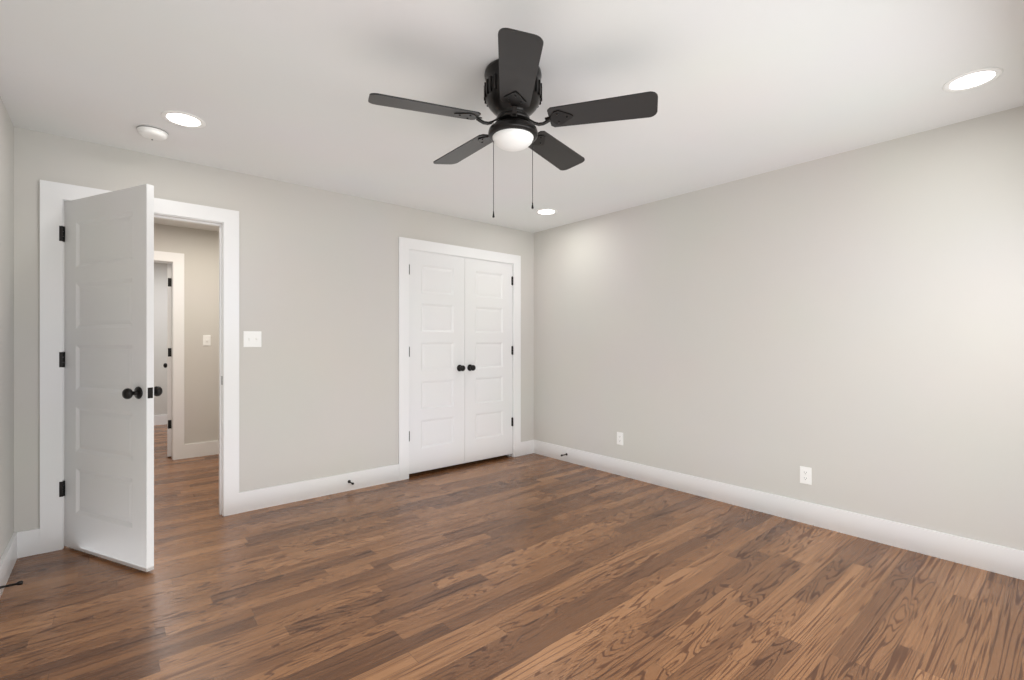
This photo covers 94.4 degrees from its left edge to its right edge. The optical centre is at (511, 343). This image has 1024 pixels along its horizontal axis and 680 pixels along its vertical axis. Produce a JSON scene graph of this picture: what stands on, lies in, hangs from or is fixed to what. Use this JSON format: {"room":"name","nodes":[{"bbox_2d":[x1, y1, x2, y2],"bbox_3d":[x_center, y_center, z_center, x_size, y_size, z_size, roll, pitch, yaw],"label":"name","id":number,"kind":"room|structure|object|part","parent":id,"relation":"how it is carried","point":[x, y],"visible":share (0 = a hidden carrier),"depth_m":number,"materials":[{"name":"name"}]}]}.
{"room":"empty bedroom","nodes":[
{"label":"empty bedroom","id":0,"kind":"room"},
{"bbox_2d":[0,96,13,558],"bbox_3d":[-3.043,-0.005,2.861,0.120,2.430,9.440,0,0,-40],"label":"wall","id":1,"kind":"structure","parent":0,"point":[6,329],"depth_m":2.48,"materials":[{"name":"paint"}]},
{"bbox_2d":[0,530,27,596],"bbox_3d":[-1.402,1.137,1.040,0.030,0.145,4.300,0,0,-40],"label":"baseboard","id":2,"kind":"structure","parent":1,"relation":"attached to","point":[17,547],"depth_m":2.54,"materials":[{"name":"paint"}]},
{"bbox_2d":[0,581,22,588],"bbox_3d":[-2.354,1.135,2.226,0.082,0.026,0.025,0,0,-40],"label":"door stop","id":3,"kind":"object","parent":2,"relation":"attached to","point":[13,584],"visible":1,"depth_m":2.23,"materials":[{"name":"black metal"}]},
{"bbox_2d":[154,262,166,414],"bbox_3d":[-5.170,-0.005,7.166,2.200,2.430,0.120,0,0,-40],"label":"wall","id":4,"kind":"structure","parent":0,"point":[160,327],"depth_m":7.05,"materials":[{"name":"paint"}]},
{"bbox_2d":[154,415,166,424],"bbox_3d":[-5.127,1.137,7.114,2.200,0.145,0.015,0,0,-40],"label":"baseboard","id":5,"kind":"structure","parent":4,"relation":"attached to","point":[158,419],"depth_m":7.03,"materials":[{"name":"paint"}]},
{"bbox_2d":[154,223,218,443],"bbox_3d":[-3.419,-0.005,5.098,2.200,2.430,0.120,0,0,-40],"label":"wall","id":6,"kind":"structure","parent":0,"point":[198,249],"depth_m":5.08,"materials":[{"name":"paint"}]},
{"bbox_2d":[163,264,170,456],"bbox_3d":[-3.837,0.181,5.344,0.181,2.030,0.815,0,0,-33],"label":"hall door","id":7,"kind":"structure","parent":6,"relation":"in","point":[167,365],"depth_m":5.01,"materials":[{"name":"paint"}]},
{"bbox_2d":[184,441,218,458],"bbox_3d":[-3.006,1.137,5.360,1.152,0.145,0.015,0,0,-40],"label":"baseboard","id":8,"kind":"structure","parent":6,"relation":"attached to","point":[212,447],"depth_m":5.08,"materials":[{"name":"paint"}]},
{"bbox_2d":[203,335,210,345],"bbox_3d":[-3.290,-0.030,5.116,0.070,0.115,0.020,0,0,-40],"label":"light switch","id":9,"kind":"object","parent":6,"relation":"attached to","point":[206,340],"visible":1,"depth_m":5.12,"materials":[{"name":"white plastic"}]},
{"bbox_2d":[14,127,533,531],"bbox_3d":[-1.320,-0.005,4.006,3.990,2.430,0.120,0,0,-40],"label":"wall","id":10,"kind":"structure","parent":0,"point":[318,309],"depth_m":3.63,"materials":[{"name":"paint"}]},
{"bbox_2d":[28,529,35,542],"bbox_3d":[-3.546,1.137,3.558,0.015,0.145,2.037,0,0,-40],"label":"baseboard","id":11,"kind":"structure","parent":10,"relation":"attached to","point":[29,531],"depth_m":2.70,"materials":[{"name":"paint"}]},
{"bbox_2d":[59,184,162,571],"bbox_3d":[-2.275,0.181,2.659,0.815,2.030,0.181,0,0,24],"label":"entry door","id":12,"kind":"structure","parent":10,"relation":"in","point":[111,391],"depth_m":2.62,"materials":[{"name":"paint"}]},
{"bbox_3d":[-2.643,0.106,2.782,0.016,1.589,0.001,0,0,-40],"label":"entry door hinge leaves","id":13,"kind":"part","parent":12,"relation":"part of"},
{"bbox_2d":[40,180,238,553],"bbox_3d":[-2.332,0.135,3.058,1.010,2.150,0.018,0,0,-40],"label":"trim","id":14,"kind":"structure","parent":10,"relation":"attached to","point":[53,195],"depth_m":2.83,"materials":[{"name":"paint"}]},
{"bbox_2d":[243,331,260,346],"bbox_3d":[-1.879,-0.030,3.441,0.116,0.115,0.020,0,0,-40],"label":"light switch","id":15,"kind":"object","parent":10,"relation":"attached to","point":[251,338],"visible":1,"depth_m":3.44,"materials":[{"name":"white plastic"}]},
{"bbox_2d":[63,200,512,547],"bbox_3d":[-2.108,0.175,4.774,3.624,2.070,2.318,0,0,-40],"label":"frames","id":16,"kind":"object","parent":10,"relation":"attached to","point":[188,220],"visible":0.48,"depth_m":3.36,"materials":[{"name":"paint"}]},
{"bbox_2d":[239,464,398,512],"bbox_3d":[-1.474,1.137,3.787,1.242,0.145,0.015,0,0,-40],"label":"baseboard","id":17,"kind":"structure","parent":10,"relation":"attached to","point":[255,499],"depth_m":3.72,"materials":[{"name":"paint"}]},
{"bbox_2d":[409,250,464,473],"bbox_3d":[-0.689,0.161,4.443,0.618,2.030,0.108,0,0,-40],"label":"closet door","id":18,"kind":"structure","parent":10,"relation":"in","point":[436,361],"depth_m":4.46,"materials":[{"name":"paint"}]},
{"bbox_2d":[398,237,520,480],"bbox_3d":[-0.455,0.135,4.648,1.425,2.150,0.018,0,0,-40],"label":"trim","id":19,"kind":"structure","parent":10,"relation":"attached to","point":[404,244],"depth_m":4.25,"materials":[{"name":"paint"}]},
{"bbox_2d":[465,258,512,462],"bbox_3d":[-0.215,0.161,4.844,0.618,2.030,0.108,0,0,-40],"label":"closet door","id":20,"kind":"structure","parent":10,"relation":"in","point":[488,361],"depth_m":4.85,"materials":[{"name":"paint"}]},
{"bbox_2d":[0,424,1023,679],"bbox_3d":[-1.475,1.260,4.189,4.230,0.100,9.440,0,0,-40],"label":"floor","id":21,"kind":"structure","parent":0,"point":[532,566],"depth_m":2.29,"materials":[{"name":"brown wood"}]},
{"bbox_2d":[0,0,1023,232],"bbox_3d":[-1.475,-1.270,4.189,4.230,0.100,9.440,0,0,-40],"label":"ceiling","id":22,"kind":"structure","parent":0,"point":[279,90],"depth_m":2.23,"materials":[{"name":"paint"}]},
{"bbox_2d":[137,125,167,140],"bbox_3d":[-2.062,-1.201,2.723,0.146,0.038,0.146,0,0,-40],"label":"smoke detector","id":23,"kind":"object","parent":22,"relation":"attached to","point":[151,132],"visible":1,"depth_m":2.69,"materials":[{"name":"white plastic"}]},
{"bbox_2d":[161,110,205,127],"bbox_3d":[-1.789,-1.217,2.587,0.202,0.006,0.202,0,0,-40],"label":"recessed light","id":24,"kind":"object","parent":22,"relation":"in","point":[183,119],"visible":1,"depth_m":2.58,"materials":[{"name":"white plastic"}]},
{"bbox_2d":[368,28,657,217],"bbox_3d":[-0.017,-0.892,2.174,1.215,0.655,1.171,0,0,-40],"label":"ceiling fan","id":25,"kind":"object","parent":22,"relation":"hanging from","point":[513,89],"visible":1,"depth_m":2.04,"materials":[{"name":"black metal"}]},
{"bbox_2d":[536,209,556,214],"bbox_3d":[0.319,-1.217,4.399,0.202,0.006,0.202,0,0,-40],"label":"recessed light","id":26,"kind":"object","parent":22,"relation":"in","point":[546,211],"visible":1,"depth_m":4.38,"materials":[{"name":"white plastic"}]},
{"bbox_2d":[943,67,1002,91],"bbox_3d":[2.131,-1.217,2.199,0.202,0.006,0.202,0,0,-40],"label":"recessed light","id":27,"kind":"object","parent":22,"relation":"in","point":[973,79],"visible":1,"depth_m":2.19,"materials":[{"name":"white plastic"}]},
{"bbox_2d":[534,106,1023,550],"bbox_3d":[1.450,-0.005,3.915,0.120,2.430,5.240,0,0,-40],"label":"wall","id":28,"kind":"structure","parent":0,"point":[847,327],"depth_m":3.12,"materials":[{"name":"paint"}]},
{"bbox_2d":[617,432,622,444],"bbox_3d":[0.991,0.875,4.358,0.008,0.115,0.070,0,0,-40],"label":"electrical outlet","id":29,"kind":"object","parent":28,"relation":"attached to","point":[619,438],"visible":1,"depth_m":4.36,"materials":[{"name":"white plastic"}]},
{"bbox_2d":[532,440,1023,579],"bbox_3d":[1.625,1.137,3.605,0.015,0.145,4.300,0,0,-40],"label":"baseboard","id":30,"kind":"structure","parent":28,"relation":"attached to","point":[1002,560],"depth_m":3.11,"materials":[{"name":"paint"}]},
{"bbox_2d":[800,466,811,484],"bbox_3d":[1.976,0.890,3.195,0.008,0.115,0.070,0,0,-40],"label":"electrical outlet","id":31,"kind":"object","parent":28,"relation":"attached to","point":[805,475],"visible":1,"depth_m":3.19,"materials":[{"name":"white plastic"}]}
]}

